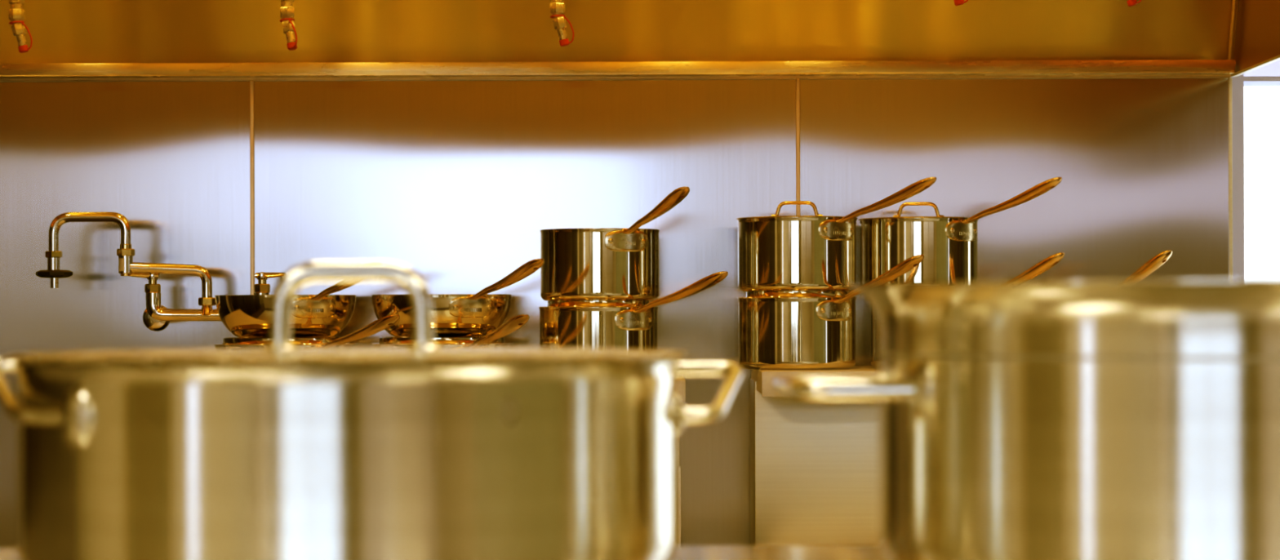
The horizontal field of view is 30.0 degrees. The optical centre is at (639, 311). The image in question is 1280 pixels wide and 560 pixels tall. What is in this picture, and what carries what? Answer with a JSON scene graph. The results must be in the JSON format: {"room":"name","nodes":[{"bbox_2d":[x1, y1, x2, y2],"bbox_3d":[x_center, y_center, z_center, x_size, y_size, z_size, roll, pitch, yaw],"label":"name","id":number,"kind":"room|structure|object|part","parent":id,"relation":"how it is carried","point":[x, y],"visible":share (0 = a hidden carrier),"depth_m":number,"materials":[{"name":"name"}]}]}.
{"room":"commercial kitchen","nodes":[
{"label":"commercial kitchen","id":0,"kind":"room"},
{"bbox_2d":[1244,85,1279,279],"bbox_3d":[1.890,0.114,4.660,1.540,2.360,0.080,0,0,0],"label":"window","id":1,"kind":"structure","parent":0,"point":[1261,104],"depth_m":4.62,"materials":[{"name":"glass"}]},
{"bbox_3d":[0.654,1.348,1.425,7.100,0.100,12.350,0,0,0],"label":"floor","id":2,"kind":"structure","parent":0,"visible":0},
{"bbox_2d":[0,545,887,559],"bbox_3d":[0.152,0.732,1.201,4.100,1.136,0.962,0,0,0],"label":"countertop","id":3,"kind":"structure","parent":2,"relation":"on","point":[748,552],"depth_m":1.63,"materials":[{"name":"silver metal"}]},
{"bbox_2d":[0,351,743,559],"bbox_3d":[-0.178,0.095,1.480,0.410,0.141,0.414,0,0,28],"label":"pot","id":4,"kind":"object","parent":3,"relation":"on","point":[565,462],"visible":0.9,"depth_m":1.30,"materials":[{"name":"metal"}]},
{"bbox_3d":[-0.361,0.046,1.407,0.036,0.035,0.188,0,0,-22],"label":"handle","id":5,"kind":"part","parent":4,"relation":"part of","materials":[{"name":"metal"}]},
{"bbox_2d":[5,261,686,368],"bbox_3d":[-0.178,0.001,1.475,0.413,0.066,0.413,0,0,0],"label":"lid","id":6,"kind":"object","parent":4,"relation":"on","point":[424,352],"visible":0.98,"depth_m":1.38,"materials":[{"name":"metal"}]},
{"bbox_3d":[-0.178,-0.004,1.475,0.102,0.056,0.015,0,0,0],"label":"lid handle","id":7,"kind":"part","parent":6,"relation":"part of","materials":[{"name":"metal"}]},
{"bbox_3d":[0.022,0.051,1.532,0.092,0.035,0.145,0,0,0],"label":"handle","id":8,"kind":"part","parent":4,"relation":"part of","materials":[{"name":"metal"}]},
{"bbox_2d":[771,279,1279,559],"bbox_3d":[0.351,0.073,1.465,0.452,0.181,0.445,0,0,45],"label":"pot","id":9,"kind":"object","parent":3,"relation":"on","point":[1084,420],"visible":1,"depth_m":1.31,"materials":[{"name":"metal"}]},
{"bbox_3d":[0.124,0.046,1.468,0.082,0.013,0.154,0,0,0],"label":"handle","id":10,"kind":"part","parent":9,"relation":"part of","materials":[{"name":"metal"}]},
{"bbox_2d":[675,376,685,546],"bbox_3d":[-0.441,0.707,3.768,1.034,1.189,0.935,0,0,0],"label":"range","id":11,"kind":"object","parent":2,"relation":"on","point":[680,380],"visible":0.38,"depth_m":4.04,"materials":[{"name":"metal"}]},
{"bbox_2d":[214,314,399,347],"bbox_3d":[-0.525,0.059,3.936,0.238,0.108,0.476,0,0,-38],"label":"saute pan","id":12,"kind":"object","parent":11,"relation":"on","point":[386,322],"visible":0.11,"depth_m":3.83,"materials":[{"name":"metal"}]},
{"bbox_2d":[213,337,357,345],"bbox_3d":[-0.597,0.063,4.030,0.241,0.040,0.241,0,0,0],"label":"lid","id":13,"kind":"object","parent":12,"relation":"on","point":[237,340],"visible":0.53,"depth_m":3.94,"materials":[{"name":"metal"}]},
{"bbox_2d":[215,282,358,337],"bbox_3d":[-0.534,-0.018,3.930,0.238,0.120,0.474,0,0,-32],"label":"pan","id":14,"kind":"object","parent":13,"relation":"on","point":[322,314],"visible":0.84,"depth_m":3.94,"materials":[{"name":"metal"}]},
{"bbox_3d":[-0.537,-0.007,3.935,0.082,0.035,0.016,0,0,-32],"label":"handle plate","id":15,"kind":"part","parent":14,"relation":"part of","materials":[{"name":"metal"}]},
{"bbox_3d":[-0.470,-0.049,3.829,0.026,0.059,0.236,0,0,-32],"label":"handle","id":16,"kind":"part","parent":14,"relation":"part of","materials":[{"name":"metal"}]},
{"bbox_3d":[-0.452,0.034,3.841,0.026,0.059,0.236,0,0,-38],"label":"handle","id":17,"kind":"part","parent":12,"relation":"part of","materials":[{"name":"metal"}]},
{"bbox_2d":[371,314,529,346],"bbox_3d":[-0.281,0.058,3.924,0.238,0.108,0.476,0,0,-26],"label":"saute pan","id":18,"kind":"object","parent":11,"relation":"on","point":[514,323],"visible":0.15,"depth_m":3.80,"materials":[{"name":"metal"}]},
{"bbox_2d":[370,337,513,344],"bbox_3d":[-0.334,0.062,4.030,0.241,0.040,0.241,0,0,0],"label":"lid","id":19,"kind":"object","parent":18,"relation":"on","point":[383,340],"visible":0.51,"depth_m":3.94,"materials":[{"name":"metal"}]},
{"bbox_2d":[371,258,544,337],"bbox_3d":[-0.274,-0.020,3.928,0.238,0.125,0.474,0,0,-31],"label":"pan","id":20,"kind":"object","parent":19,"relation":"on","point":[479,314],"visible":0.84,"depth_m":3.94,"materials":[{"name":"metal"}]},
{"bbox_3d":[-0.277,-0.008,3.933,0.082,0.035,0.016,0,0,-31],"label":"handle plate","id":21,"kind":"part","parent":20,"relation":"part of","materials":[{"name":"metal"}]},
{"bbox_3d":[-0.212,-0.051,3.825,0.026,0.063,0.236,0,0,-31],"label":"handle","id":22,"kind":"part","parent":20,"relation":"part of","materials":[{"name":"metal"}]},
{"bbox_3d":[-0.229,0.034,3.816,0.026,0.058,0.236,0,0,-26],"label":"handle","id":23,"kind":"part","parent":18,"relation":"part of","materials":[{"name":"metal"}]},
{"bbox_2d":[538,271,728,350],"bbox_3d":[0.002,0.024,3.946,0.201,0.175,0.422,0,0,-40],"label":"saucepan","id":24,"kind":"object","parent":11,"relation":"on","point":[611,327],"visible":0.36,"depth_m":3.94,"materials":[{"name":"metal"}]},
{"bbox_2d":[538,300,658,307],"bbox_3d":[-0.070,0.001,4.030,0.204,0.040,0.204,0,0,0],"label":"lid","id":25,"kind":"object","parent":24,"relation":"on","point":[557,304],"visible":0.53,"depth_m":3.95,"materials":[{"name":"metal"}]},
{"bbox_2d":[539,186,689,301],"bbox_3d":[-0.021,-0.108,3.943,0.202,0.178,0.400,0,0,-28],"label":"saucepan","id":26,"kind":"object","parent":25,"relation":"on","point":[590,264],"visible":0.93,"depth_m":3.94,"materials":[{"name":"metal"}]},
{"bbox_3d":[-0.022,-0.117,3.945,0.081,0.035,0.012,0,0,-28],"label":"handle plate","id":27,"kind":"part","parent":26,"relation":"part of","materials":[{"name":"metal"}]},
{"bbox_3d":[0.028,-0.163,3.854,0.026,0.069,0.196,0,0,-28],"label":"handle","id":28,"kind":"part","parent":26,"relation":"part of","materials":[{"name":"metal"}]},
{"bbox_3d":[-0.007,0.013,3.957,0.081,0.035,0.012,0,0,-40],"label":"handle plate","id":29,"kind":"part","parent":24,"relation":"part of","materials":[{"name":"metal"}]},
{"bbox_3d":[0.067,-0.031,3.868,0.026,0.065,0.219,0,0,-40],"label":"handle","id":30,"kind":"part","parent":24,"relation":"part of","materials":[{"name":"metal"}]},
{"bbox_2d":[675,376,685,401],"bbox_3d":[-0.443,0.131,4.053,1.034,0.037,0.365,0,0,0],"label":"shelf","id":31,"kind":"object","parent":11,"relation":"attached to","point":[680,381],"depth_m":3.87,"materials":[{"name":"metal"}]},
{"bbox_2d":[750,365,879,545],"bbox_3d":[0.609,0.696,3.768,0.826,1.204,0.935,0,0,0],"label":"range","id":32,"kind":"object","parent":2,"relation":"on","point":[814,464],"visible":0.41,"depth_m":4.05,"materials":[{"name":"metal"}]},
{"bbox_2d":[751,365,877,397],"bbox_3d":[0.609,0.116,4.053,0.823,0.044,0.365,0,0,0],"label":"shelf","id":33,"kind":"object","parent":32,"relation":"attached to","point":[762,380],"depth_m":3.87,"materials":[{"name":"metal"}]},
{"bbox_2d":[737,254,924,369],"bbox_3d":[0.326,0.002,3.954,0.199,0.186,0.394,0,0,-39],"label":"saucepan","id":34,"kind":"object","parent":32,"relation":"on","point":[775,333],"visible":1,"depth_m":3.94,"materials":[{"name":"metal"}]},
{"bbox_2d":[737,291,857,297],"bbox_3d":[0.265,-0.014,4.030,0.202,0.040,0.202,0,0,0],"label":"lid","id":35,"kind":"object","parent":34,"relation":"on","point":[748,294],"visible":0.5,"depth_m":3.95,"materials":[{"name":"metal"}]},
{"bbox_2d":[737,177,936,291],"bbox_3d":[0.334,-0.124,3.951,0.201,0.179,0.412,0,0,-41],"label":"saucepan","id":36,"kind":"object","parent":35,"relation":"on","point":[775,254],"visible":0.92,"depth_m":3.94,"materials":[{"name":"metal"}]},
{"bbox_2d":[736,200,857,219],"bbox_3d":[0.265,-0.167,4.030,0.205,0.040,0.205,0,0,0],"label":"lid","id":37,"kind":"object","parent":36,"relation":"on","point":[786,202],"visible":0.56,"depth_m":4.03,"materials":[{"name":"metal"}]},
{"bbox_3d":[0.265,-0.173,4.030,0.087,0.029,0.006,0,0,0],"label":"lid handle","id":38,"kind":"part","parent":37,"relation":"part of","materials":[{"name":"gold metal"}]},
{"bbox_3d":[0.328,-0.136,3.958,0.081,0.035,0.012,0,0,-41],"label":"handle plate","id":39,"kind":"part","parent":36,"relation":"part of","materials":[{"name":"metal"}]},
{"bbox_3d":[0.401,-0.181,3.874,0.026,0.067,0.209,0,0,-41],"label":"handle","id":40,"kind":"part","parent":36,"relation":"part of","materials":[{"name":"metal"}]},
{"bbox_3d":[0.325,-0.003,3.956,0.081,0.035,0.012,0,0,-39],"label":"handle plate","id":41,"kind":"part","parent":34,"relation":"part of","materials":[{"name":"metal"}]},
{"bbox_3d":[0.389,-0.053,3.877,0.026,0.076,0.194,0,0,-39],"label":"handle","id":42,"kind":"part","parent":34,"relation":"part of","materials":[{"name":"metal"}]},
{"bbox_2d":[870,252,1064,368],"bbox_3d":[0.556,-0.001,4.016,0.201,0.191,0.380,0,0,-44],"label":"saucepan","id":43,"kind":"object","parent":32,"relation":"on","point":[1042,266],"visible":0.07,"depth_m":3.93,"materials":[{"name":"metal"}]},
{"bbox_3d":[0.627,-0.056,3.944,0.026,0.081,0.178,0,0,-45],"label":"handle","id":44,"kind":"part","parent":43,"relation":"part of","materials":[{"name":"metal"}]},
{"bbox_3d":[0.485,-0.015,4.080,0.204,0.040,0.204,0,0,0],"label":"lid","id":45,"kind":"object","parent":43,"relation":"on","visible":0},
{"bbox_2d":[858,177,1062,284],"bbox_3d":[0.544,-0.127,4.009,0.202,0.182,0.399,0,0,-44],"label":"saucepan","id":46,"kind":"object","parent":45,"relation":"on","point":[948,246],"visible":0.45,"depth_m":3.99,"materials":[{"name":"metal"}]},
{"bbox_2d":[857,201,978,220],"bbox_3d":[0.476,-0.168,4.080,0.205,0.040,0.205,0,0,0],"label":"lid","id":47,"kind":"object","parent":46,"relation":"on","point":[925,203],"visible":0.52,"depth_m":4.08,"materials":[{"name":"metal"}]},
{"bbox_3d":[0.476,-0.173,4.080,0.087,0.029,0.006,0,0,0],"label":"lid handle","id":48,"kind":"part","parent":47,"relation":"part of","materials":[{"name":"gold metal"}]},
{"bbox_3d":[0.543,-0.136,4.010,0.081,0.035,0.012,0,0,-44],"label":"handle plate","id":49,"kind":"part","parent":46,"relation":"part of","materials":[{"name":"metal"}]},
{"bbox_3d":[0.614,-0.183,3.936,0.026,0.070,0.196,0,0,-44],"label":"handle","id":50,"kind":"part","parent":46,"relation":"part of","materials":[{"name":"metal"}]},
{"bbox_2d":[1125,249,1172,279],"bbox_3d":[0.751,-0.002,3.958,0.162,0.193,0.339,0,0,-36],"label":"saucepan","id":51,"kind":"object","parent":32,"relation":"on","point":[1155,263],"visible":0.02,"depth_m":3.84,"materials":[{"name":"metal"}]},
{"bbox_3d":[-0.928,-0.197,4.350,3.946,3.000,0.160,0,0,0],"label":"wall","id":52,"kind":"structure","parent":0,"visible":0},
{"bbox_2d":[0,80,250,547],"bbox_3d":[-1.205,0.447,4.249,1.028,1.714,0.003,0,0,0],"label":"panel","id":53,"kind":"object","parent":52,"relation":"attached to","point":[171,158],"visible":0.57,"depth_m":4.25,"materials":[{"name":"silver metal"}]},
{"bbox_2d":[35,212,285,331],"bbox_3d":[-0.828,-0.068,4.157,0.422,0.205,0.194,0,0,-7],"label":"faucet","id":54,"kind":"object","parent":53,"relation":"attached to","point":[156,317],"visible":0.8,"depth_m":4.08,"materials":[{"name":"gold metal"}]},
{"bbox_3d":[-0.937,-0.134,4.070,0.140,0.072,0.017,0,0,0],"label":"swing spout","id":55,"kind":"part","parent":54,"relation":"part of","materials":[{"name":"gold metal"}]},
{"bbox_3d":[-0.851,-0.062,4.098,0.053,0.013,0.019,0,0,-9],"label":"lever handle","id":56,"kind":"part","parent":54,"relation":"part of","materials":[{"name":"gold metal"}]},
{"bbox_3d":[-0.836,-0.054,4.100,0.014,0.014,0.014,0,0,0],"label":"valve stem","id":57,"kind":"part","parent":54,"relation":"part of","materials":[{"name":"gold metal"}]},
{"bbox_3d":[-0.802,-0.054,4.086,0.139,0.062,0.018,0,0,-13],"label":"swing arm","id":58,"kind":"part","parent":54,"relation":"part of","materials":[{"name":"gold metal"}]},
{"bbox_3d":[-0.648,-0.053,4.100,0.014,0.014,0.014,0,0,0],"label":"valve stem","id":59,"kind":"part","parent":54,"relation":"part of","materials":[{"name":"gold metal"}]},
{"bbox_3d":[-0.634,-0.062,4.098,0.053,0.013,0.019,0,0,9],"label":"lever handle","id":60,"kind":"part","parent":54,"relation":"part of","materials":[{"name":"gold metal"}]},
{"bbox_2d":[249,80,254,294],"bbox_3d":[-0.688,0.445,4.250,0.007,1.714,0.008,0,0,0],"label":"trim","id":61,"kind":"structure","parent":52,"relation":"attached to","point":[251,82],"depth_m":4.25,"materials":[{"name":"metal"}]},
{"bbox_2d":[253,79,795,546],"bbox_3d":[-0.202,0.444,4.249,0.965,1.714,0.004,0,0,0],"label":"panel","id":62,"kind":"object","parent":52,"relation":"attached to","point":[455,183],"visible":0.47,"depth_m":4.25,"materials":[{"name":"silver metal"}]},
{"bbox_2d":[0,74,1231,81],"bbox_3d":[-0.336,-0.415,4.246,2.770,0.005,0.016,0,0,0],"label":"trim","id":63,"kind":"structure","parent":52,"relation":"attached to","point":[1014,76],"depth_m":4.24,"materials":[{"name":"metal"}]},
{"bbox_2d":[0,0,1279,78],"bbox_3d":[-0.477,-1.005,3.483,3.064,1.187,1.534,0,0,0],"label":"extractor hood","id":64,"kind":"object","parent":52,"relation":"attached to","point":[71,38],"visible":0.99,"depth_m":4.21,"materials":[{"name":"metal"}]},
{"bbox_3d":[1.051,-1.012,3.485,0.004,1.183,1.530,0,0,0],"label":"panel","id":65,"kind":"part","parent":64,"relation":"part of","materials":[{"name":"metal"}]},
{"bbox_3d":[-0.476,-0.699,3.920,3.052,0.020,0.020,0,0,0],"label":"supply pipe","id":66,"kind":"object","parent":64,"relation":"attached to","visible":0},
{"bbox_2d":[8,0,32,53],"bbox_3d":[-1.016,-0.572,3.920,0.039,0.294,0.025,0,0,0],"label":"nozzle","id":67,"kind":"object","parent":66,"relation":"hanging from","point":[16,13],"visible":1,"depth_m":3.91,"materials":[{"name":"metal"}]},
{"bbox_2d":[279,0,297,50],"bbox_3d":[-0.574,-0.576,3.916,0.039,0.294,0.025,0,0,35],"label":"nozzle","id":68,"kind":"object","parent":66,"relation":"hanging from","point":[286,9],"visible":1,"depth_m":3.91,"materials":[{"name":"gold metal"}]},
{"bbox_2d":[550,0,573,46],"bbox_3d":[-0.129,-0.583,3.921,0.039,0.294,0.025,0,0,-5],"label":"nozzle","id":69,"kind":"object","parent":66,"relation":"hanging from","point":[557,7],"visible":1,"depth_m":3.91,"materials":[{"name":"gold metal"}]},
{"bbox_2d":[953,0,968,5],"bbox_3d":[0.520,-0.650,3.921,0.039,0.294,0.025,0,0,-10],"label":"nozzle","id":70,"kind":"object","parent":66,"relation":"hanging from","point":[957,2],"visible":1,"depth_m":3.92,"materials":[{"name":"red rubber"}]},
{"bbox_2d":[1126,0,1141,6],"bbox_3d":[0.803,-0.648,3.920,0.039,0.294,0.025,0,0,0],"label":"nozzle","id":71,"kind":"object","parent":66,"relation":"hanging from","point":[1130,2],"visible":1,"depth_m":3.92,"materials":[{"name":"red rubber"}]},
{"bbox_2d":[795,79,799,215],"bbox_3d":[0.283,0.442,4.250,0.007,1.714,0.008,0,0,0],"label":"trim","id":72,"kind":"structure","parent":52,"relation":"attached to","point":[797,81],"depth_m":4.25,"materials":[{"name":"metal"}]},
{"bbox_2d":[800,77,1228,365],"bbox_3d":[0.669,0.441,4.249,0.765,1.714,0.003,0,0,0],"label":"panel","id":73,"kind":"object","parent":52,"relation":"attached to","point":[1142,164],"visible":0.37,"depth_m":4.25,"materials":[{"name":"silver metal"}]},
{"bbox_2d":[1228,77,1232,279],"bbox_3d":[1.052,0.440,4.323,0.006,1.714,0.154,0,0,0],"label":"trim","id":74,"kind":"structure","parent":52,"relation":"attached to","point":[1230,120],"depth_m":4.25,"materials":[{"name":"metal"}]},
{"bbox_2d":[1230,59,1279,279],"bbox_3d":[1.842,-0.206,4.500,1.515,3.000,0.100,0,0,0],"label":"window frame","id":75,"kind":"structure","parent":52,"relation":"in","point":[1268,75],"depth_m":4.45,"materials":[{"name":"white paint"}]},
{"bbox_3d":[1.861,-0.724,4.480,1.474,0.564,0.020,0,0,0],"label":"transom pane","id":76,"kind":"part","parent":75,"relation":"part of","materials":[{"name":"clear glass"}]}
]}

